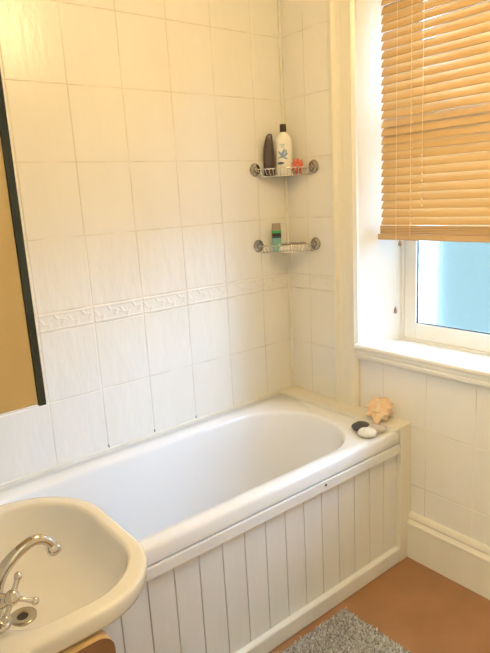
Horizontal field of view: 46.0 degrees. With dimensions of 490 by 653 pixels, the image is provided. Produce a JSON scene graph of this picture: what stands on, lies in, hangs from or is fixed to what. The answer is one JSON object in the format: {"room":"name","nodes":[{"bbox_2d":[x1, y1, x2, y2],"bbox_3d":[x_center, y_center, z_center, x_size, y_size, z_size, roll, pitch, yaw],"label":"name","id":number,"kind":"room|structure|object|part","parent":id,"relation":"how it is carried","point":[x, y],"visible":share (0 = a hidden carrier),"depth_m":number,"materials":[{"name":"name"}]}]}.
{"room":"bathroom","nodes":[
{"label":"bathroom","id":0,"kind":"room"},
{"bbox_2d":[0,0,291,483],"bbox_3d":[-0.404,-0.218,2.212,1.970,2.450,0.103,-13,16,-37],"label":"wall","id":1,"kind":"structure","parent":0,"point":[137,128],"depth_m":2.14,"materials":[{"name":"tile"}]},
{"bbox_2d":[0,0,393,488],"bbox_3d":[-0.280,-0.412,1.788,1.720,1.878,0.655,-13,16,-37],"label":"trim","id":2,"kind":"structure","parent":1,"relation":"attached to","point":[390,428],"depth_m":2.44,"materials":[{"name":"white"}]},
{"bbox_2d":[269,557,489,652],"bbox_3d":[-0.065,1.368,0.820,3.200,0.060,2.900,-13,16,-37],"label":"floor","id":3,"kind":"structure","parent":0,"point":[419,608],"depth_m":2.06,"materials":[{"name":"plastic"}]},
{"bbox_2d":[0,497,146,652],"bbox_3d":[-0.414,0.850,1.239,0.389,0.801,0.517,-13,16,-37],"label":"basin","id":4,"kind":"object","parent":3,"relation":"on","point":[99,571],"visible":0.94,"depth_m":1.22,"materials":[{"name":"white ceramic"}]},
{"bbox_2d":[0,534,60,634],"bbox_3d":[-0.370,0.431,0.969,0.150,0.129,0.078,-13,16,-37],"label":"tap","id":5,"kind":"object","parent":4,"relation":"on","point":[8,599],"visible":1,"depth_m":0.96,"materials":[{"name":"silver metal"}]},
{"bbox_2d":[0,608,11,634],"bbox_3d":[-0.416,0.471,0.957,0.049,0.063,0.049,-13,16,-37],"label":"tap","id":6,"kind":"object","parent":5,"relation":"on","point":[3,628],"depth_m":0.95,"materials":[{"name":"silver metal"}]},
{"bbox_3d":[-0.381,0.443,0.942,0.079,0.068,0.037,-10,15,-29],"label":"cross handle","id":7,"kind":"part","parent":5,"relation":"part of","materials":[{"name":"silver metal"}]},
{"bbox_3d":[-0.380,0.408,0.984,0.129,0.088,0.030,-13,16,-37],"label":"spout","id":8,"kind":"part","parent":5,"relation":"part of","materials":[{"name":"silver metal"}]},
{"bbox_3d":[-0.312,0.917,1.016,0.247,0.758,0.030,-13,16,-37],"label":"stand panel","id":9,"kind":"part","parent":4,"relation":"part of","materials":[{"name":"brown wood"}]},
{"bbox_2d":[0,394,399,652],"bbox_3d":[-0.230,0.779,2.029,1.648,0.570,0.658,-13,16,-37],"label":"bathtub","id":10,"kind":"object","parent":3,"relation":"on","point":[253,522],"visible":0.72,"depth_m":2.04,"materials":[{"name":"white ceramic"}]},
{"bbox_2d":[0,394,398,566],"bbox_3d":[-0.237,0.695,2.012,1.648,0.398,0.651,-13,16,-37],"label":"tub","id":11,"kind":"object","parent":10,"relation":"in","point":[280,480],"depth_m":2.13,"materials":[{"name":"white ceramic"}]},
{"bbox_3d":[-0.039,0.838,1.806,1.643,0.493,0.018,-13,16,-37],"label":"panel","id":12,"kind":"part","parent":10,"relation":"part of","materials":[{"name":"white wood"}]},
{"bbox_3d":[-0.044,0.619,1.746,1.643,0.038,0.026,-13,16,-37],"label":"rail","id":13,"kind":"part","parent":10,"relation":"part of","materials":[{"name":"white wood"}]},
{"bbox_2d":[351,421,369,430],"bbox_3d":[0.447,0.385,2.226,0.070,0.037,0.053,-5,13,-7],"label":"pebble","id":14,"kind":"object","parent":10,"relation":"on","point":[356,426],"visible":0.77,"depth_m":2.21,"materials":[{"name":"black stone"}]},
{"bbox_2d":[358,427,376,437],"bbox_3d":[0.460,0.398,2.166,0.071,0.036,0.053,0,13,16],"label":"pebble","id":15,"kind":"object","parent":10,"relation":"on","point":[367,432],"visible":1,"depth_m":2.15,"materials":[{"name":"white stone"}]},
{"bbox_2d":[368,424,385,432],"bbox_3d":[0.501,0.391,2.203,0.074,0.030,0.052,0,13,13],"label":"pebble","id":16,"kind":"object","parent":10,"relation":"on","point":[379,428],"visible":0.71,"depth_m":2.19,"materials":[{"name":"beige stone"}]},
{"bbox_2d":[277,607,409,652],"bbox_3d":[0.206,1.126,1.635,0.827,0.020,0.533,-13,16,-37],"label":"bath mat","id":17,"kind":"object","parent":3,"relation":"on","point":[344,632],"visible":1,"depth_m":1.93,"materials":[{"name":"grey fabric"}]},
{"bbox_2d":[281,0,489,546],"bbox_3d":[1.062,-0.196,1.758,0.253,2.450,2.451,-13,16,-37],"label":"wall","id":18,"kind":"structure","parent":0,"point":[450,420],"depth_m":2.32,"materials":[{"name":"tile"}]},
{"bbox_2d":[250,160,318,177],"bbox_3d":[0.162,-0.657,2.400,0.204,0.059,0.204,-13,16,-37],"label":"corner shelf","id":19,"kind":"object","parent":18,"relation":"attached to","point":[313,166],"visible":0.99,"depth_m":2.41,"materials":[{"name":"silver metal"}]},
{"bbox_2d":[263,134,274,175],"bbox_3d":[0.101,-0.722,2.431,0.049,0.171,0.033,-3,13,0],"label":"bottle","id":20,"kind":"object","parent":19,"relation":"on","point":[268,155],"visible":0.96,"depth_m":2.42,"materials":[{"name":"plastic"}]},
{"bbox_2d":[275,124,292,174],"bbox_3d":[0.164,-0.746,2.439,0.071,0.208,0.040,-3,13,0],"label":"bottle","id":21,"kind":"object","parent":19,"relation":"on","point":[283,142],"visible":0.91,"depth_m":2.42,"materials":[{"name":"white plastic"}]},
{"bbox_2d":[277,144,287,164],"bbox_3d":[0.158,-0.724,2.425,0.048,0.083,0.005,-1,13,8],"label":"print","id":22,"kind":"object","parent":21,"relation":"attached to","point":[282,149],"depth_m":2.42,"materials":[{"name":"blue"}]},
{"bbox_2d":[258,166,310,177],"bbox_3d":[0.165,-0.649,2.419,0.178,0.034,0.178,-13,16,-37],"label":"basket","id":23,"kind":"object","parent":19,"relation":"on","point":[259,169],"depth_m":2.41,"materials":[{"name":"silver metal"}]},
{"bbox_2d":[292,158,303,173],"bbox_3d":[0.221,-0.673,2.419,0.055,0.068,0.050,-4,13,-4],"label":"sponge","id":24,"kind":"object","parent":19,"relation":"in","point":[297,162],"visible":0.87,"depth_m":2.41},
{"bbox_2d":[254,237,320,252],"bbox_3d":[0.179,-0.346,2.470,0.204,0.059,0.204,-13,16,-37],"label":"corner shelf","id":25,"kind":"object","parent":18,"relation":"attached to","point":[315,243],"visible":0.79,"depth_m":2.48,"materials":[{"name":"silver metal"}]},
{"bbox_2d":[272,223,281,251],"bbox_3d":[0.137,-0.386,2.501,0.041,0.122,0.030,-3,13,0],"label":"tube","id":26,"kind":"object","parent":25,"relation":"on","point":[276,227],"visible":0.94,"depth_m":2.49,"materials":[{"name":"teal plastic"}]},
{"bbox_2d":[279,246,293,251],"bbox_3d":[0.182,-0.337,2.505,0.066,0.020,0.040,-1,13,9],"label":"soap bar","id":27,"kind":"object","parent":25,"relation":"on","point":[287,248],"visible":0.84,"depth_m":2.49,"materials":[{"name":"white"}]},
{"bbox_2d":[261,242,313,252],"bbox_3d":[0.182,-0.338,2.489,0.178,0.034,0.178,-13,16,-37],"label":"basket","id":28,"kind":"object","parent":25,"relation":"on","point":[312,243],"depth_m":2.48,"materials":[{"name":"silver metal"}]},
{"bbox_2d":[294,245,304,250],"bbox_3d":[0.236,-0.339,2.491,0.048,0.024,0.032,-3,13,2],"label":"soap bar","id":29,"kind":"object","parent":25,"relation":"in","point":[299,246],"visible":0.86,"depth_m":2.48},
{"bbox_2d":[278,242,305,244],"bbox_3d":[0.204,-0.357,2.495,0.120,0.012,0.022,-2,13,7],"label":"razor","id":30,"kind":"object","parent":29,"relation":"on","point":[299,242],"visible":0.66,"depth_m":2.50,"materials":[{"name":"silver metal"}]},
{"bbox_2d":[328,0,359,406],"bbox_3d":[0.395,-0.527,2.284,0.032,1.767,0.112,-13,16,-37],"label":"trim","id":31,"kind":"structure","parent":18,"relation":"attached to","point":[342,13],"depth_m":2.28,"materials":[{"name":"beige paint"}]},
{"bbox_2d":[281,386,411,560],"bbox_3d":[0.421,0.620,2.543,0.092,0.583,0.668,-13,16,-37],"label":"trim","id":32,"kind":"structure","parent":18,"relation":"attached to","point":[403,427],"depth_m":2.30,"materials":[{"name":"beige paint"}]},
{"bbox_2d":[366,396,393,423],"bbox_3d":[0.531,0.332,2.288,0.107,0.078,0.166,3,14,26],"label":"seashell","id":33,"kind":"object","parent":32,"relation":"on","point":[378,409],"visible":1,"depth_m":2.27,"materials":[{"name":"orange"}]},
{"bbox_2d":[354,339,489,388],"bbox_3d":[0.868,0.166,2.012,0.192,0.070,1.094,-13,16,-37],"label":"window sill","id":34,"kind":"structure","parent":18,"relation":"attached to","point":[470,368],"depth_m":2.15,"materials":[{"name":"white paint"}]},
{"bbox_2d":[356,0,489,354],"bbox_3d":[0.874,-0.531,1.901,0.250,1.380,1.080,-13,16,-37],"label":"window","id":35,"kind":"structure","parent":18,"relation":"in","point":[443,288],"depth_m":2.24,"materials":[{"name":"white paint"}]},
{"bbox_2d":[378,0,489,312],"bbox_3d":[0.817,-0.590,1.846,0.057,1.206,0.950,-13,16,-37],"label":"blind","id":36,"kind":"object","parent":35,"relation":"attached to","point":[436,147],"visible":1,"depth_m":2.00,"materials":[{"name":"brown wood"}]},
{"bbox_3d":[0.560,-0.629,2.130,0.004,1.138,0.002,-6,13,-11],"label":"pull cord","id":37,"kind":"part","parent":36,"relation":"part of","materials":[{"name":"white fabric"}]},
{"bbox_3d":[0.608,-0.760,2.070,0.045,0.860,0.002,-13,16,-37],"label":"ladder cord","id":38,"kind":"part","parent":36,"relation":"part of","materials":[{"name":"beige fabric"}]},
{"bbox_3d":[0.618,-0.800,2.003,0.006,0.755,0.007,4,15,28],"label":"lift cord","id":39,"kind":"part","parent":36,"relation":"part of","materials":[{"name":"beige fabric"}]},
{"bbox_3d":[0.837,-0.291,1.917,0.044,0.023,0.950,-13,16,-37],"label":"rail","id":40,"kind":"part","parent":36,"relation":"part of","materials":[{"name":"brown wood"}]},
{"bbox_3d":[0.922,-0.312,1.980,0.030,0.848,0.866,-13,16,-37],"label":"sash","id":41,"kind":"part","parent":35,"relation":"part of","materials":[{"name":"white paint"}]},
{"bbox_3d":[0.921,-0.322,1.978,0.004,0.743,0.762,-13,16,-37],"label":"pane","id":42,"kind":"part","parent":35,"relation":"part of","materials":[{"name":"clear glass"}]},
{"bbox_3d":[0.886,-0.951,1.835,0.004,0.381,0.762,-13,16,-37],"label":"pane","id":43,"kind":"part","parent":35,"relation":"part of","materials":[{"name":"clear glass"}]},
{"bbox_2d":[407,511,489,599],"bbox_3d":[1.228,0.970,1.669,0.024,0.200,1.782,-13,16,-37],"label":"baseboard","id":44,"kind":"structure","parent":18,"relation":"attached to","point":[460,558],"depth_m":2.20,"materials":[{"name":"beige paint"}]},
{"bbox_3d":[-0.406,0.145,0.612,0.100,2.450,2.450,-13,16,-37],"label":"wall","id":45,"kind":"structure","parent":0,"visible":0},
{"bbox_2d":[0,65,46,413],"bbox_3d":[-0.555,-0.248,0.934,0.198,0.717,0.504,-13,16,-37],"label":"mirror","id":46,"kind":"object","parent":45,"relation":"attached to","point":[22,385],"visible":1,"depth_m":0.83,"materials":[{"name":"brown mirror"}]}
]}

